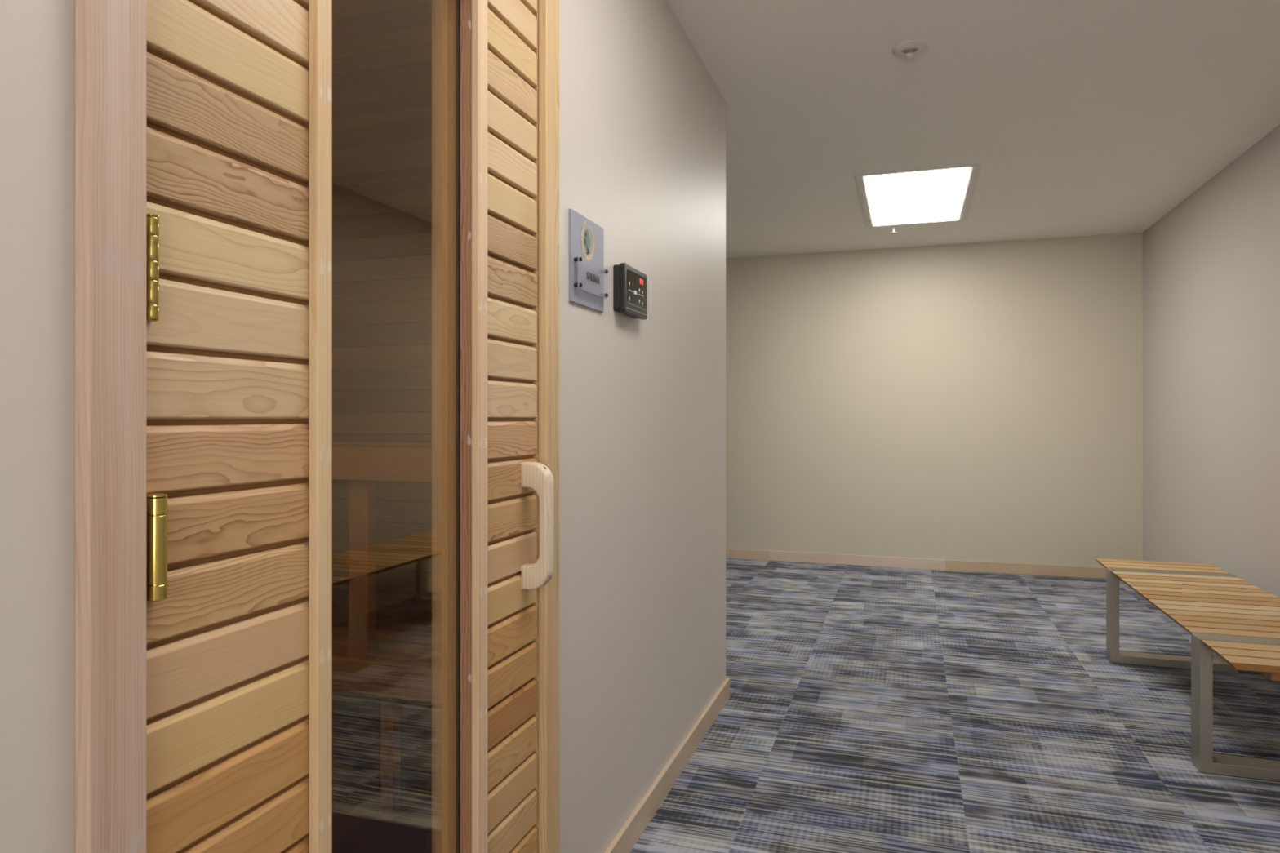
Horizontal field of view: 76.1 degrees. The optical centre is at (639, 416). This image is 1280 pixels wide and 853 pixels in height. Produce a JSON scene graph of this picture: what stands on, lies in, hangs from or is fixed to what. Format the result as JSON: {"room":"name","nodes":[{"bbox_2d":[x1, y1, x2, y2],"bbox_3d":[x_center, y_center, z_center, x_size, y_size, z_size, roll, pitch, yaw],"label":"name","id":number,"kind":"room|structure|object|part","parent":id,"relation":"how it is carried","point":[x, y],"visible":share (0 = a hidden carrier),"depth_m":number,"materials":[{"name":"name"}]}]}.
{"room":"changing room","nodes":[
{"label":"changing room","id":0,"kind":"room"},
{"bbox_2d":[0,0,725,852],"bbox_3d":[-0.581,-0.068,0.708,0.120,2.436,5.580,0,0,18],"label":"wall","id":1,"kind":"structure","parent":0,"point":[642,117],"depth_m":1.95,"materials":[{"name":"paint"}]},
{"bbox_2d":[75,0,146,852],"bbox_3d":[-0.543,0.135,0.788,0.146,2.030,0.060,0,0,28],"label":"door frame","id":2,"kind":"structure","parent":1,"relation":"attached to","point":[110,35],"depth_m":0.75,"materials":[{"name":"brown wood"}]},
{"bbox_2d":[146,0,554,852],"bbox_3d":[-0.366,0.130,1.225,0.128,2.000,0.899,0,0,20],"label":"door","id":3,"kind":"structure","parent":1,"relation":"in","point":[239,92],"depth_m":0.99,"materials":[{"name":"brown wood"}]},
{"bbox_3d":[-0.458,0.130,0.916,0.018,2.000,0.252,0,0,18],"label":"board panel","id":4,"kind":"part","parent":3,"relation":"part of","materials":[{"name":"brown wood"}]},
{"bbox_3d":[-0.403,0.099,1.030,0.014,1.730,0.028,0,0,18],"label":"window moulding","id":5,"kind":"part","parent":3,"relation":"part of","materials":[{"name":"brown wood"}]},
{"bbox_3d":[-0.277,0.099,1.411,0.014,1.730,0.035,0,0,18],"label":"window moulding","id":6,"kind":"part","parent":3,"relation":"part of","materials":[{"name":"brown wood"}]},
{"bbox_3d":[-0.254,0.130,1.531,0.018,2.000,0.248,0,0,18],"label":"board panel","id":7,"kind":"part","parent":3,"relation":"part of","materials":[{"name":"brown wood"}]},
{"bbox_3d":[-0.198,0.212,1.585,0.056,0.246,0.033,0,0,18],"label":"handle","id":8,"kind":"part","parent":3,"relation":"part of","materials":[{"name":"brown wood"}]},
{"bbox_2d":[532,0,559,852],"bbox_3d":[-0.245,0.135,1.689,0.147,2.030,0.067,0,0,8],"label":"door frame","id":9,"kind":"structure","parent":1,"relation":"attached to","point":[547,15],"depth_m":1.65,"materials":[{"name":"beige wood"}]},
{"bbox_2d":[568,208,608,312],"bbox_3d":[-0.114,-0.356,1.893,0.024,0.204,0.203,0,0,18],"label":"sign","id":10,"kind":"object","parent":1,"relation":"attached to","point":[587,271],"visible":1,"depth_m":1.88,"materials":[{"name":"grey plastic"}]},
{"bbox_2d":[613,262,647,319],"bbox_3d":[-0.023,-0.327,2.155,0.032,0.125,0.190,0,0,18],"label":"control panel","id":11,"kind":"object","parent":1,"relation":"attached to","point":[629,283],"visible":1,"depth_m":2.10,"materials":[{"name":"black plastic"}]},
{"bbox_2d":[604,678,729,852],"bbox_3d":[-1.435,1.111,0.997,1.950,0.078,5.594,0,0,18],"label":"baseboard","id":12,"kind":"structure","parent":1,"relation":"attached to","point":[635,825],"depth_m":2.49,"materials":[{"name":"brown wood"}]},
{"bbox_2d":[332,175,431,704],"bbox_3d":[-0.655,0.094,3.173,1.566,2.088,0.015,0,0,18],"label":"wall","id":13,"kind":"structure","parent":0,"point":[382,230],"depth_m":3.29,"materials":[{"name":"brown wood"}]},
{"bbox_2d":[332,0,431,186],"bbox_3d":[-1.049,-0.958,1.979,1.566,0.015,2.500,0,0,18],"label":"ceiling","id":14,"kind":"structure","parent":0,"point":[382,49],"depth_m":2.38,"materials":[{"name":"brown wood"}]},
{"bbox_2d":[333,175,431,186],"bbox_3d":[-0.644,-0.068,3.604,1.816,2.436,0.120,0,0,18],"label":"wall","id":15,"kind":"structure","parent":0,"point":[424,175],"depth_m":3.71,"materials":[{"name":"paint"}]},
{"bbox_2d":[332,558,1279,852],"bbox_3d":[0.139,1.184,2.181,4.396,0.092,9.030,0,0,18],"label":"floor","id":16,"kind":"structure","parent":0,"point":[868,709],"depth_m":2.94,"materials":[{"name":"carpet"}]},
{"bbox_2d":[332,585,431,821],"bbox_3d":[-0.859,0.915,2.777,1.414,0.446,0.855,0,0,18],"label":"bench","id":17,"kind":"object","parent":16,"relation":"on","point":[401,668],"visible":0.19,"depth_m":2.32,"materials":[{"name":"brown wood"}]},
{"bbox_2d":[332,438,431,659],"bbox_3d":[-0.859,0.391,2.780,1.414,0.602,0.850,0,0,18],"label":"bench","id":18,"kind":"object","parent":17,"relation":"on","point":[363,462],"visible":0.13,"depth_m":2.33,"materials":[{"name":"brown wood"}]},
{"bbox_3d":[-0.799,0.402,2.354,0.066,0.580,0.037,0,0,18],"label":"leg","id":19,"kind":"part","parent":18,"relation":"part of","materials":[{"name":"brown wood"}]},
{"bbox_3d":[-0.708,0.926,2.318,0.042,0.424,0.037,0,0,18],"label":"leg","id":20,"kind":"part","parent":17,"relation":"part of","materials":[{"name":"brown wood"}]},
{"bbox_2d":[1094,558,1279,782],"bbox_3d":[2.253,0.934,3.184,0.507,0.432,1.843,0,0,18],"label":"slatted bench","id":21,"kind":"object","parent":16,"relation":"on","point":[1227,615],"visible":1,"depth_m":2.99,"materials":[{"name":"wood"}]},
{"bbox_3d":[2.447,0.933,3.771,0.507,0.430,0.085,0,0,18],"label":"leg frame","id":22,"kind":"part","parent":21,"relation":"part of","materials":[{"name":"metal"}]},
{"bbox_3d":[2.059,0.933,2.597,0.507,0.430,0.085,0,0,18],"label":"leg frame","id":23,"kind":"part","parent":21,"relation":"part of","materials":[{"name":"metal"}]},
{"bbox_3d":[2.133,0.751,3.224,0.045,0.025,1.830,0,0,18],"label":"support rail","id":24,"kind":"part","parent":21,"relation":"part of","materials":[{"name":"brown wood"}]},
{"bbox_2d":[725,232,1142,568],"bbox_3d":[1.492,-0.068,6.437,4.296,2.436,0.100,0,0,18],"label":"wall","id":25,"kind":"structure","parent":0,"point":[978,402],"depth_m":6.14,"materials":[{"name":"paint"}]},
{"bbox_2d":[725,548,1120,580],"bbox_3d":[1.515,1.111,6.369,4.182,0.078,0.014,0,0,18],"label":"baseboard","id":26,"kind":"structure","parent":25,"relation":"attached to","point":[782,556],"depth_m":6.16,"materials":[{"name":"brown wood"}]},
{"bbox_2d":[666,0,1279,257],"bbox_3d":[0.139,-1.327,2.181,4.396,0.080,9.030,0,0,18],"label":"ceiling","id":27,"kind":"structure","parent":0,"point":[1080,117],"depth_m":3.36,"materials":[{"name":"paint"}]},
{"bbox_2d":[889,226,897,233],"bbox_3d":[1.720,-1.265,5.540,0.046,0.044,0.046,0,0,18],"label":"sprinkler head","id":28,"kind":"object","parent":27,"relation":"attached to","point":[893,227],"visible":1,"depth_m":5.54},
{"bbox_2d":[891,39,928,59],"bbox_3d":[0.941,-1.269,2.849,0.121,0.036,0.121,0,0,18],"label":"smoke detector","id":29,"kind":"object","parent":27,"relation":"attached to","point":[908,49],"visible":1,"depth_m":2.82,"materials":[{"name":"white plastic"}]},
{"bbox_2d":[853,164,982,226],"bbox_3d":[1.634,-1.283,4.842,0.630,0.008,1.230,0,0,18],"label":"recessed light","id":30,"kind":"object","parent":27,"relation":"in","point":[939,194],"visible":1,"depth_m":4.73,"materials":[{"name":"grey plastic"}]},
{"bbox_2d":[1142,124,1279,597],"bbox_3d":[2.179,-0.068,1.508,0.100,2.436,9.030,0,0,18],"label":"wall","id":31,"kind":"structure","parent":0,"point":[1211,263],"depth_m":4.34,"materials":[{"name":"paint"}]}
]}

